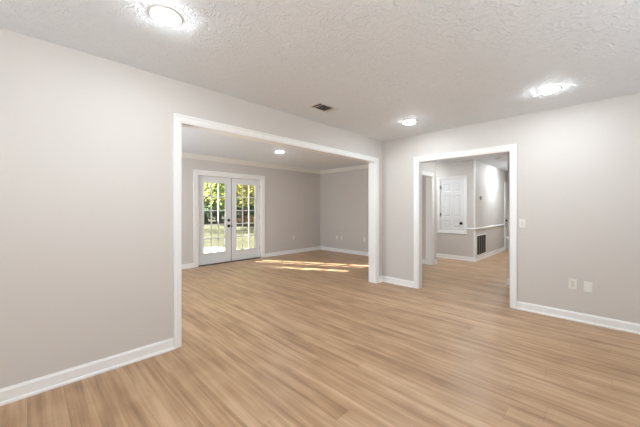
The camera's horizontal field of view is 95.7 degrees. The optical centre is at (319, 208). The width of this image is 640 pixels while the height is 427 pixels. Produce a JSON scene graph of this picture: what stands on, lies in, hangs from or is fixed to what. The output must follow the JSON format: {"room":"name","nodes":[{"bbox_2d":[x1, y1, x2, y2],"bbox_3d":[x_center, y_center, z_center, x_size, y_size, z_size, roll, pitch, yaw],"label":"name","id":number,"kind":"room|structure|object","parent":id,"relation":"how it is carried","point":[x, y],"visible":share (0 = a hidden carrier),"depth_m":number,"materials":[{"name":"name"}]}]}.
{"room":"empty living room","nodes":[
{"label":"empty living room","id":0,"kind":"room"},
{"bbox_2d":[0,27,435,388],"bbox_3d":[-0.265,0.047,3.795,0.137,2.440,8.220,0,0,45],"label":"wall","id":1,"kind":"structure","parent":0,"point":[86,140],"depth_m":2.19,"materials":[{"name":"grey paint"}]},
{"bbox_2d":[0,338,173,405],"bbox_3d":[-2.210,1.217,1.715,0.026,0.100,2.527,0,0,45],"label":"baseboard","id":2,"kind":"structure","parent":1,"relation":"attached to","point":[16,392],"depth_m":2.15,"materials":[{"name":"white paint"}]},
{"bbox_2d":[182,263,193,268],"bbox_3d":[-2.616,1.217,3.944,3.413,0.100,3.123,0,0,45],"label":"baseboard","id":3,"kind":"structure","parent":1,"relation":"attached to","point":[189,265],"depth_m":6.16,"materials":[{"name":"white paint"}]},
{"bbox_2d":[182,152,368,173],"bbox_3d":[-1.245,-1.124,5.328,3.413,0.098,7.020,0,0,45],"label":"trim","id":4,"kind":"structure","parent":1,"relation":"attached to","point":[184,155],"depth_m":7.54,"materials":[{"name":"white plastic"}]},
{"bbox_2d":[173,113,378,348],"bbox_3d":[-0.218,0.202,3.842,0.179,2.131,3.300,0,0,45],"label":"trim","id":5,"kind":"structure","parent":1,"relation":"attached to","point":[179,120],"depth_m":2.90,"materials":[{"name":"white paint"}]},
{"bbox_2d":[422,171,433,264],"bbox_3d":[2.074,0.232,6.144,0.162,2.070,1.280,0,0,45],"label":"trim","id":6,"kind":"structure","parent":1,"relation":"attached to","point":[429,176],"depth_m":6.52,"materials":[{"name":"white paint"}]},
{"bbox_2d":[182,158,319,263],"bbox_3d":[-2.493,0.047,6.606,0.160,2.440,7.360,0,0,45],"label":"wall","id":7,"kind":"structure","parent":0,"point":[292,198],"depth_m":7.87,"materials":[{"name":"grey paint"}]},
{"bbox_2d":[199,175,230,264],"bbox_3d":[-2.401,0.256,6.652,0.108,1.990,0.817,0,0,45],"label":"door","id":8,"kind":"structure","parent":7,"relation":"in","point":[220,256],"depth_m":6.66,"materials":[{"name":"white paint"}]},
{"bbox_2d":[193,169,264,266],"bbox_3d":[-2.138,0.210,6.952,0.185,2.114,1.828,0,0,45],"label":"trim","id":9,"kind":"structure","parent":7,"relation":"attached to","point":[196,173],"depth_m":6.53,"materials":[{"name":"white paint"}]},
{"bbox_2d":[231,178,259,260],"bbox_3d":[-1.854,0.256,7.239,0.060,1.990,0.806,0,0,45],"label":"door","id":10,"kind":"structure","parent":7,"relation":"in","point":[239,254],"depth_m":7.22,"materials":[{"name":"white paint"}]},
{"bbox_2d":[0,248,639,426],"bbox_3d":[2.180,1.327,5.300,8.640,0.120,14.080,0,0,45],"label":"floor","id":11,"kind":"structure","parent":0,"point":[301,339],"depth_m":2.37,"materials":[{"name":"brown wood"}]},
{"bbox_2d":[199,257,260,266],"bbox_3d":[-2.126,1.260,6.940,0.132,0.014,1.600,0,0,45],"label":"threshold","id":12,"kind":"object","parent":11,"relation":"on","point":[256,257],"visible":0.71,"depth_m":6.87,"materials":[{"name":"brown metal"}]},
{"bbox_2d":[0,0,639,171],"bbox_3d":[2.180,-1.233,5.300,8.640,0.120,14.080,0,0,45],"label":"ceiling","id":13,"kind":"structure","parent":0,"point":[439,65],"depth_m":2.15,"materials":[{"name":"white paint"}]},
{"bbox_2d":[147,5,183,26],"bbox_3d":[-0.939,-1.163,1.766,0.196,0.021,0.196,0,0,45],"label":"recessed light","id":14,"kind":"object","parent":13,"relation":"in","point":[164,15],"visible":1,"depth_m":1.74,"materials":[{"name":"white"}]},
{"bbox_2d":[309,102,337,112],"bbox_3d":[0.047,-1.168,3.359,0.190,0.011,0.316,0,0,45],"label":"ceiling vent","id":15,"kind":"object","parent":13,"relation":"in","point":[320,106],"visible":1,"depth_m":3.35,"materials":[{"name":"white metal"}]},
{"bbox_2d":[402,120,416,124],"bbox_3d":[1.205,-1.163,3.923,0.196,0.021,0.196,0,0,45],"label":"recessed light","id":16,"kind":"object","parent":13,"relation":"in","point":[407,122],"visible":1,"depth_m":3.88,"materials":[{"name":"white"}]},
{"bbox_2d":[537,86,561,93],"bbox_3d":[2.265,-1.163,2.860,0.196,0.021,0.196,0,0,45],"label":"recessed light","id":17,"kind":"object","parent":13,"relation":"in","point":[551,89],"visible":1,"depth_m":2.83,"materials":[{"name":"white"}]},
{"bbox_2d":[320,168,425,259],"bbox_3d":[1.296,0.047,7.893,3.413,2.440,0.200,0,0,45],"label":"wall","id":18,"kind":"structure","parent":0,"point":[344,196],"depth_m":8.23,"materials":[{"name":"grey paint"}]},
{"bbox_2d":[265,246,425,263],"bbox_3d":[0.496,1.217,7.086,3.413,0.100,2.073,0,0,45],"label":"baseboard","id":19,"kind":"structure","parent":18,"relation":"attached to","point":[318,247],"depth_m":8.19,"materials":[{"name":"white paint"}]},
{"bbox_2d":[436,160,476,256],"bbox_3d":[2.698,0.047,8.011,2.960,2.440,0.120,0,0,45],"label":"wall","id":20,"kind":"structure","parent":0,"point":[446,243],"depth_m":7.14,"materials":[{"name":"grey paint"}]},
{"bbox_2d":[440,179,463,230],"bbox_3d":[3.312,-0.093,7.312,0.592,1.278,0.102,0,0,45],"label":"door","id":21,"kind":"structure","parent":20,"relation":"in","point":[452,191],"depth_m":7.31,"materials":[{"name":"white paint"}]},
{"bbox_2d":[437,175,466,233],"bbox_3d":[3.359,-0.093,7.342,0.724,1.434,0.143,0,0,45],"label":"trim","id":22,"kind":"structure","parent":20,"relation":"attached to","point":[464,177],"depth_m":7.33,"materials":[{"name":"white paint"}]},
{"bbox_2d":[436,247,504,261],"bbox_3d":[3.628,1.217,8.931,2.986,0.100,2.790,0,0,45],"label":"baseboard","id":23,"kind":"structure","parent":20,"relation":"attached to","point":[473,259],"depth_m":7.32,"materials":[{"name":"white paint"}]},
{"bbox_2d":[474,160,475,256],"bbox_3d":[3.707,-0.003,6.944,0.036,2.340,0.036,0,0,45],"label":"trim","id":24,"kind":"structure","parent":20,"relation":"attached to","point":[474,160],"depth_m":6.93,"materials":[{"name":"white paint"}]},
{"bbox_2d":[477,160,507,256],"bbox_3d":[5.350,0.047,8.670,0.120,2.440,4.550,0,0,45],"label":"wall","id":25,"kind":"structure","parent":0,"point":[490,179],"depth_m":7.91,"materials":[{"name":"grey paint"}]},
{"bbox_2d":[476,233,485,256],"bbox_3d":[4.052,0.897,7.268,0.010,0.524,0.784,0,0,45],"label":"air vent","id":26,"kind":"object","parent":25,"relation":"in","point":[481,238],"visible":1,"depth_m":7.22,"materials":[{"name":"grey metal"}]},
{"bbox_2d":[467,224,504,230],"bbox_3d":[4.617,0.492,7.949,0.207,0.060,2.794,0,0,45],"label":"trim","id":27,"kind":"structure","parent":25,"relation":"attached to","point":[499,225],"depth_m":7.48,"materials":[{"name":"white paint"}]},
{"bbox_2d":[504,182,507,246],"bbox_3d":[5.929,0.220,9.243,0.145,2.095,0.890,0,0,45],"label":"trim","id":28,"kind":"structure","parent":25,"relation":"attached to","point":[505,183],"depth_m":8.89,"materials":[{"name":"white paint"}]},
{"bbox_2d":[505,185,507,248],"bbox_3d":[5.969,0.261,9.204,0.102,1.997,0.718,0,0,45],"label":"door","id":29,"kind":"structure","parent":25,"relation":"in","point":[506,186],"depth_m":9.15,"materials":[{"name":"white paint"}]},
{"bbox_2d":[508,153,509,278],"bbox_3d":[6.572,0.047,6.053,3.180,2.440,6.550,0,0,45],"label":"wall","id":30,"kind":"structure","parent":0,"point":[508,153],"depth_m":4.83,"materials":[{"name":"grey paint"}]},
{"bbox_2d":[382,93,639,323],"bbox_3d":[2.826,0.047,3.415,4.790,2.440,0.110,0,0,45],"label":"wall","id":31,"kind":"structure","parent":0,"point":[578,166],"depth_m":3.36,"materials":[{"name":"grey paint"}]},
{"bbox_2d":[379,276,413,287],"bbox_3d":[1.250,1.217,4.805,0.594,0.100,0.133,0,0,45],"label":"baseboard","id":32,"kind":"structure","parent":31,"relation":"attached to","point":[402,282],"depth_m":4.84,"materials":[{"name":"white paint"}]},
{"bbox_2d":[414,144,516,308],"bbox_3d":[2.039,0.224,4.194,1.387,2.086,0.152,0,0,45],"label":"trim","id":33,"kind":"structure","parent":31,"relation":"attached to","point":[512,149],"depth_m":4.01,"materials":[{"name":"white paint"}]},
{"bbox_2d":[519,219,525,227],"bbox_3d":[2.527,0.184,3.622,0.072,0.116,0.016,0,0,45],"label":"light switch","id":34,"kind":"object","parent":31,"relation":"attached to","point":[522,222],"visible":1,"depth_m":3.62,"materials":[{"name":"white plastic"}]},
{"bbox_2d":[568,278,576,289],"bbox_3d":[2.868,0.853,3.289,0.074,0.118,0.009,0,0,45],"label":"wall outlet","id":35,"kind":"object","parent":31,"relation":"attached to","point":[572,283],"visible":1,"depth_m":3.29,"materials":[{"name":"white plastic"}]},
{"bbox_2d":[517,301,639,334],"bbox_3d":[3.482,1.217,2.670,2.809,0.100,0.026,0,0,45],"label":"baseboard","id":36,"kind":"structure","parent":31,"relation":"attached to","point":[630,327],"depth_m":3.23,"materials":[{"name":"white paint"}]},
{"bbox_2d":[584,281,591,292],"bbox_3d":[2.959,0.864,3.200,0.072,0.118,0.008,0,0,45],"label":"wall plate","id":37,"kind":"object","parent":31,"relation":"attached to","point":[587,285],"visible":1,"depth_m":3.20,"materials":[{"name":"white plastic"}]},
{"label":"outside","id":38,"kind":"structure","parent":0,"visible":0},
{"bbox_2d":[204,213,253,249],"bbox_3d":[-27.745,1.427,34.514,75.000,0.001,110.000,0,0,45],"label":"lawn","id":39,"kind":"structure","parent":38,"point":[207,228],"depth_m":15.40,"materials":[{"name":"green plant"}]},
{"bbox_2d":[204,191,215,222],"bbox_3d":[-12.757,-3.482,27.581,5.040,9.926,6.056,0,0,45],"label":"tree","id":40,"kind":"object","parent":39,"relation":"on","point":[205,216],"visible":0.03,"depth_m":28.71,"materials":[{"name":"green plant"}]},
{"bbox_2d":[204,182,245,209],"bbox_3d":[-8.169,-2.549,20.179,6.351,8.058,5.609,0,0,1],"label":"tree","id":41,"kind":"object","parent":39,"relation":"on","point":[215,187],"visible":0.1,"depth_m":20.42,"materials":[{"name":"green plant"}]},
{"bbox_2d":[204,182,250,223],"bbox_3d":[-9.293,-3.162,27.517,5.386,9.947,5.544,0,0,45],"label":"tree","id":42,"kind":"object","parent":39,"relation":"on","point":[205,205],"visible":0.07,"depth_m":27.33,"materials":[{"name":"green plant"}]},
{"bbox_2d":[204,183,253,205],"bbox_3d":[-7.420,-2.590,24.337,5.399,8.144,4.585,0,0,-10],"label":"tree","id":43,"kind":"object","parent":39,"relation":"on","point":[205,186],"visible":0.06,"depth_m":23.63,"materials":[{"name":"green plant"}]},
{"bbox_2d":[210,185,253,216],"bbox_3d":[-7.141,-3.055,27.251,5.201,9.073,5.927,0,0,45],"label":"tree","id":44,"kind":"object","parent":39,"relation":"on","point":[214,202],"visible":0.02,"depth_m":26.59,"materials":[{"name":"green plant"}]},
{"bbox_2d":[222,184,253,206],"bbox_3d":[-3.509,-2.093,18.716,5.338,7.146,5.004,0,0,-16],"label":"tree","id":45,"kind":"object","parent":39,"relation":"on","point":[251,187],"visible":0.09,"depth_m":18.14,"materials":[{"name":"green plant"}]},
{"bbox_2d":[236,215,247,225],"bbox_3d":[-6.380,0.981,24.025,1.421,0.972,1.413,0,0,45],"label":"bush","id":46,"kind":"object","parent":39,"relation":"on","point":[239,220],"visible":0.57,"depth_m":23.78,"materials":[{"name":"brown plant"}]},
{"bbox_2d":[243,198,253,212],"bbox_3d":[-4.211,-4.088,27.628,5.779,11.134,5.419,0,0,24],"label":"tree","id":47,"kind":"object","parent":39,"relation":"on","point":[245,198],"visible":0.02,"depth_m":26.38,"materials":[{"name":"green plant"}]},
{"bbox_2d":[244,214,253,225],"bbox_3d":[-5.335,0.914,23.524,1.620,1.106,1.574,0,0,45],"label":"bush","id":48,"kind":"object","parent":39,"relation":"on","point":[251,220],"visible":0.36,"depth_m":23.27,"materials":[{"name":"brown plant"}]},
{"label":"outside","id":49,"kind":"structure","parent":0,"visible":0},
{"bbox_2d":[204,247,224,252],"bbox_3d":[-3.891,1.402,7.583,3.200,0.150,4.100,0,0,45],"label":"patio","id":50,"kind":"structure","parent":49,"point":[214,249],"depth_m":9.41,"materials":[{"name":"white concrete"}]}
]}

